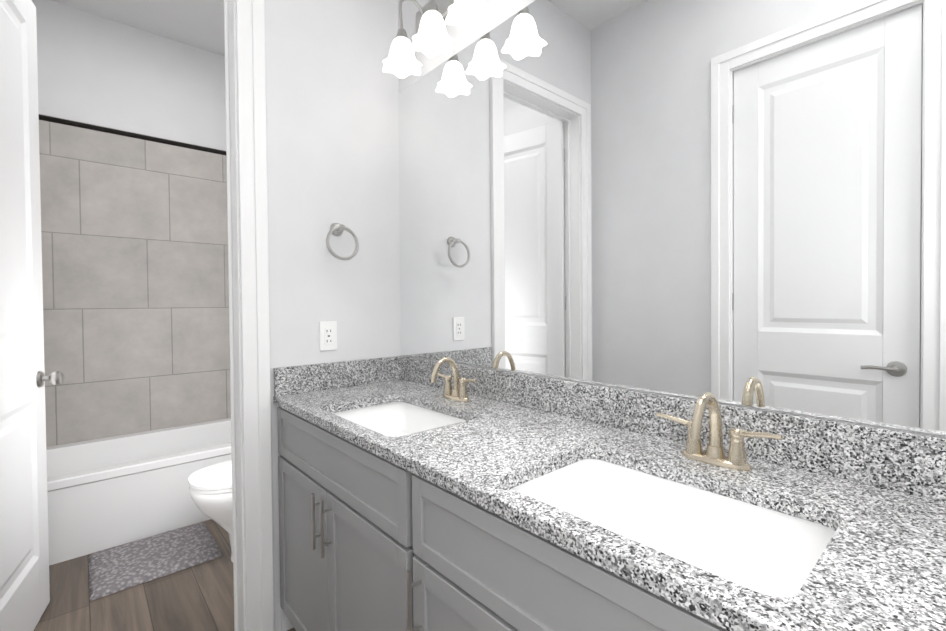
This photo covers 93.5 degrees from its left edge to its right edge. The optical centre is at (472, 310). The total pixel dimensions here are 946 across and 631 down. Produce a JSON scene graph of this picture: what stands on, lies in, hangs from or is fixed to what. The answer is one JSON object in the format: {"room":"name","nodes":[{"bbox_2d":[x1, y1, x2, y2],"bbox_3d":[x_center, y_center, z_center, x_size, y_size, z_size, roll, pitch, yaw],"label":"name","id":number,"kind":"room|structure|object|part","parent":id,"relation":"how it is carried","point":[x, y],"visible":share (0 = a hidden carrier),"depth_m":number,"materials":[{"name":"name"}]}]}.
{"room":"bathroom","nodes":[
{"label":"bathroom","id":0,"kind":"room"},
{"bbox_2d":[32,0,225,150],"bbox_3d":[-2.213,-0.328,2.997,1.520,3.050,0.120,-1,1,-41],"label":"wall","id":1,"kind":"structure","parent":0,"point":[93,69],"depth_m":2.88,"materials":[{"name":"paint"}]},
{"bbox_2d":[39,114,230,446],"bbox_3d":[-1.911,-0.131,2.659,1.520,2.060,0.790,-1,1,-41],"label":"wall tile","id":2,"kind":"structure","parent":1,"relation":"attached to","point":[134,239],"depth_m":2.89,"materials":[{"name":"beige tile"}]},
{"bbox_2d":[39,114,225,154],"bbox_3d":[-1.696,-0.919,2.396,1.519,0.060,0.060,-1,1,-41],"label":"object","id":3,"kind":"object","parent":2,"relation":"attached to","point":[114,131],"visible":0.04,"depth_m":2.30,"materials":[{"name":"brown metal"}]},
{"bbox_2d":[51,0,224,55],"bbox_3d":[-0.537,-1.889,1.057,1.760,0.100,5.230,-1,1,-41],"label":"ceiling","id":4,"kind":"structure","parent":0,"point":[198,23],"depth_m":2.80,"materials":[{"name":"paint"}]},
{"bbox_2d":[34,519,295,630],"bbox_3d":[-0.510,1.261,1.105,1.760,0.100,5.230,-1,1,-41],"label":"floor","id":5,"kind":"structure","parent":0,"point":[199,597],"depth_m":1.85,"materials":[{"name":"brown wood"}]},
{"bbox_2d":[46,418,231,564],"bbox_3d":[-1.907,0.999,2.682,1.494,0.400,0.747,-1,1,-41],"label":"bathtub","id":6,"kind":"object","parent":5,"relation":"on","point":[107,493],"visible":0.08,"depth_m":2.38,"materials":[{"name":"white ceramic"}]},
{"bbox_2d":[88,522,222,600],"bbox_3d":[-1.555,1.190,2.179,0.495,0.025,0.445,-1,1,-41],"label":"bath rug","id":7,"kind":"object","parent":5,"relation":"on","point":[112,570],"visible":1,"depth_m":2.13,"materials":[{"name":"grey fabric"}]},
{"bbox_2d":[188,460,232,561],"bbox_3d":[-1.019,0.800,2.259,0.722,0.795,0.430,-1,1,-41],"label":"toilet","id":8,"kind":"object","parent":5,"relation":"on","point":[210,488],"visible":0.12,"depth_m":2.00,"materials":[{"name":"white ceramic"}]},
{"bbox_2d":[273,400,744,630],"bbox_3d":[0.067,0.776,1.141,0.584,0.859,1.828,-1,1,-41],"label":"bathroom vanity","id":9,"kind":"object","parent":5,"relation":"on","point":[442,494],"depth_m":0.95,"materials":[{"name":"grey wood"}]},
{"bbox_2d":[273,380,945,630],"bbox_3d":[0.080,0.330,1.136,0.557,0.030,1.847,-1,1,-41],"label":"countertop","id":10,"kind":"structure","parent":9,"relation":"on","point":[882,565],"depth_m":0.73,"materials":[{"name":"grey stone"}]},
{"bbox_2d":[329,396,472,435],"bbox_3d":[-0.238,0.412,1.392,0.368,0.159,0.518,-1,1,-41],"label":"sink","id":11,"kind":"object","parent":10,"relation":"in","point":[393,417],"depth_m":1.60,"materials":[{"name":"white ceramic"}]},
{"bbox_2d":[425,357,480,403],"bbox_3d":[-0.093,0.235,1.534,0.129,0.152,0.241,-1,1,-41],"label":"faucet","id":12,"kind":"object","parent":10,"relation":"on","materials":[{"name":"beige metal"}]},
{"bbox_2d":[509,452,836,599],"bbox_3d":[0.311,0.416,0.769,0.368,0.159,0.518,-1,1,-41],"label":"sink","id":13,"kind":"object","parent":10,"relation":"in","point":[767,545],"depth_m":0.87,"materials":[{"name":"white ceramic"}]},
{"bbox_2d":[653,392,788,475],"bbox_3d":[0.471,0.240,0.895,0.129,0.152,0.241,-1,1,-41],"label":"faucet","id":14,"kind":"object","parent":10,"relation":"on","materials":[{"name":"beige metal"}]},
{"bbox_2d":[264,0,401,630],"bbox_3d":[-0.937,-0.318,1.550,1.520,3.050,0.120,-1,1,-41],"label":"wall","id":15,"kind":"structure","parent":0,"point":[332,89],"depth_m":1.79,"materials":[{"name":"paint"}]},
{"bbox_2d":[0,0,63,630],"bbox_3d":[-1.597,-0.010,1.505,0.181,2.428,0.704,-1,1,-30],"label":"door","id":16,"kind":"structure","parent":15,"relation":"in","point":[24,576],"depth_m":1.62,"materials":[{"name":"white wood"}]},
{"bbox_3d":[-1.735,0.272,1.754,0.181,0.066,0.066,-1,1,-30],"label":"knob","id":17,"kind":"part","parent":16,"relation":"part of","materials":[{"name":"silver metal"}]},
{"bbox_2d":[224,0,273,630],"bbox_3d":[-1.133,-0.056,1.378,0.902,2.536,0.170,-1,1,-41],"label":"door frame","id":18,"kind":"structure","parent":15,"relation":"attached to","point":[246,154],"depth_m":1.59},
{"bbox_2d":[280,607,293,630],"bbox_3d":[-0.249,1.155,0.807,1.520,0.115,4.200,-1,1,-41],"label":"baseboard","id":19,"kind":"structure","parent":15,"relation":"attached to","point":[286,624],"depth_m":1.67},
{"bbox_2d":[319,321,336,350],"bbox_3d":[-0.579,0.101,1.782,0.072,0.116,0.009,-1,1,-41],"label":"electrical outlet plate","id":20,"kind":"object","parent":15,"relation":"attached to","point":[328,334],"visible":1,"depth_m":1.78,"materials":[{"name":"white plastic"}]},
{"bbox_2d":[274,356,400,395],"bbox_3d":[-0.524,0.259,1.821,0.554,0.103,0.020,-1,1,-41],"label":"backsplash","id":21,"kind":"structure","parent":15,"relation":"attached to","point":[301,378],"depth_m":1.78,"materials":[{"name":"grey stone"}]},
{"bbox_2d":[326,223,358,259],"bbox_3d":[-0.532,-0.277,1.779,0.137,0.156,0.070,-1,1,-41],"label":"towel ring","id":22,"kind":"object","parent":15,"relation":"attached to","point":[337,229],"visible":1,"depth_m":1.77,"materials":[{"name":"silver metal"}]},
{"bbox_2d":[398,0,945,436],"bbox_3d":[0.091,-0.328,1.623,0.120,3.050,5.230,-1,1,-41],"label":"wall","id":23,"kind":"structure","parent":0,"point":[504,10],"depth_m":1.67,"materials":[{"name":"paint"}]},
{"bbox_2d":[383,0,494,78],"bbox_3d":[-0.125,-1.089,1.593,0.218,0.293,0.551,-1,1,-41],"label":"sconce","id":24,"kind":"object","parent":23,"relation":"attached to","point":[431,38],"visible":1,"depth_m":1.62,"materials":[{"name":"white glass"}]},
{"bbox_2d":[398,0,945,435],"bbox_3d":[0.282,-0.383,1.310,0.006,1.174,1.848,-1,1,-41],"label":"mirror","id":25,"kind":"object","parent":23,"relation":"attached to","point":[740,202],"visible":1,"depth_m":1.04,"materials":[{"name":"clear glass"}]},
{"bbox_2d":[401,356,945,499],"bbox_3d":[0.287,0.259,1.305,0.020,0.103,1.826,-1,1,-41],"label":"backsplash","id":26,"kind":"structure","parent":23,"relation":"attached to","point":[905,461],"depth_m":0.90,"materials":[{"name":"grey stone"}]}
]}

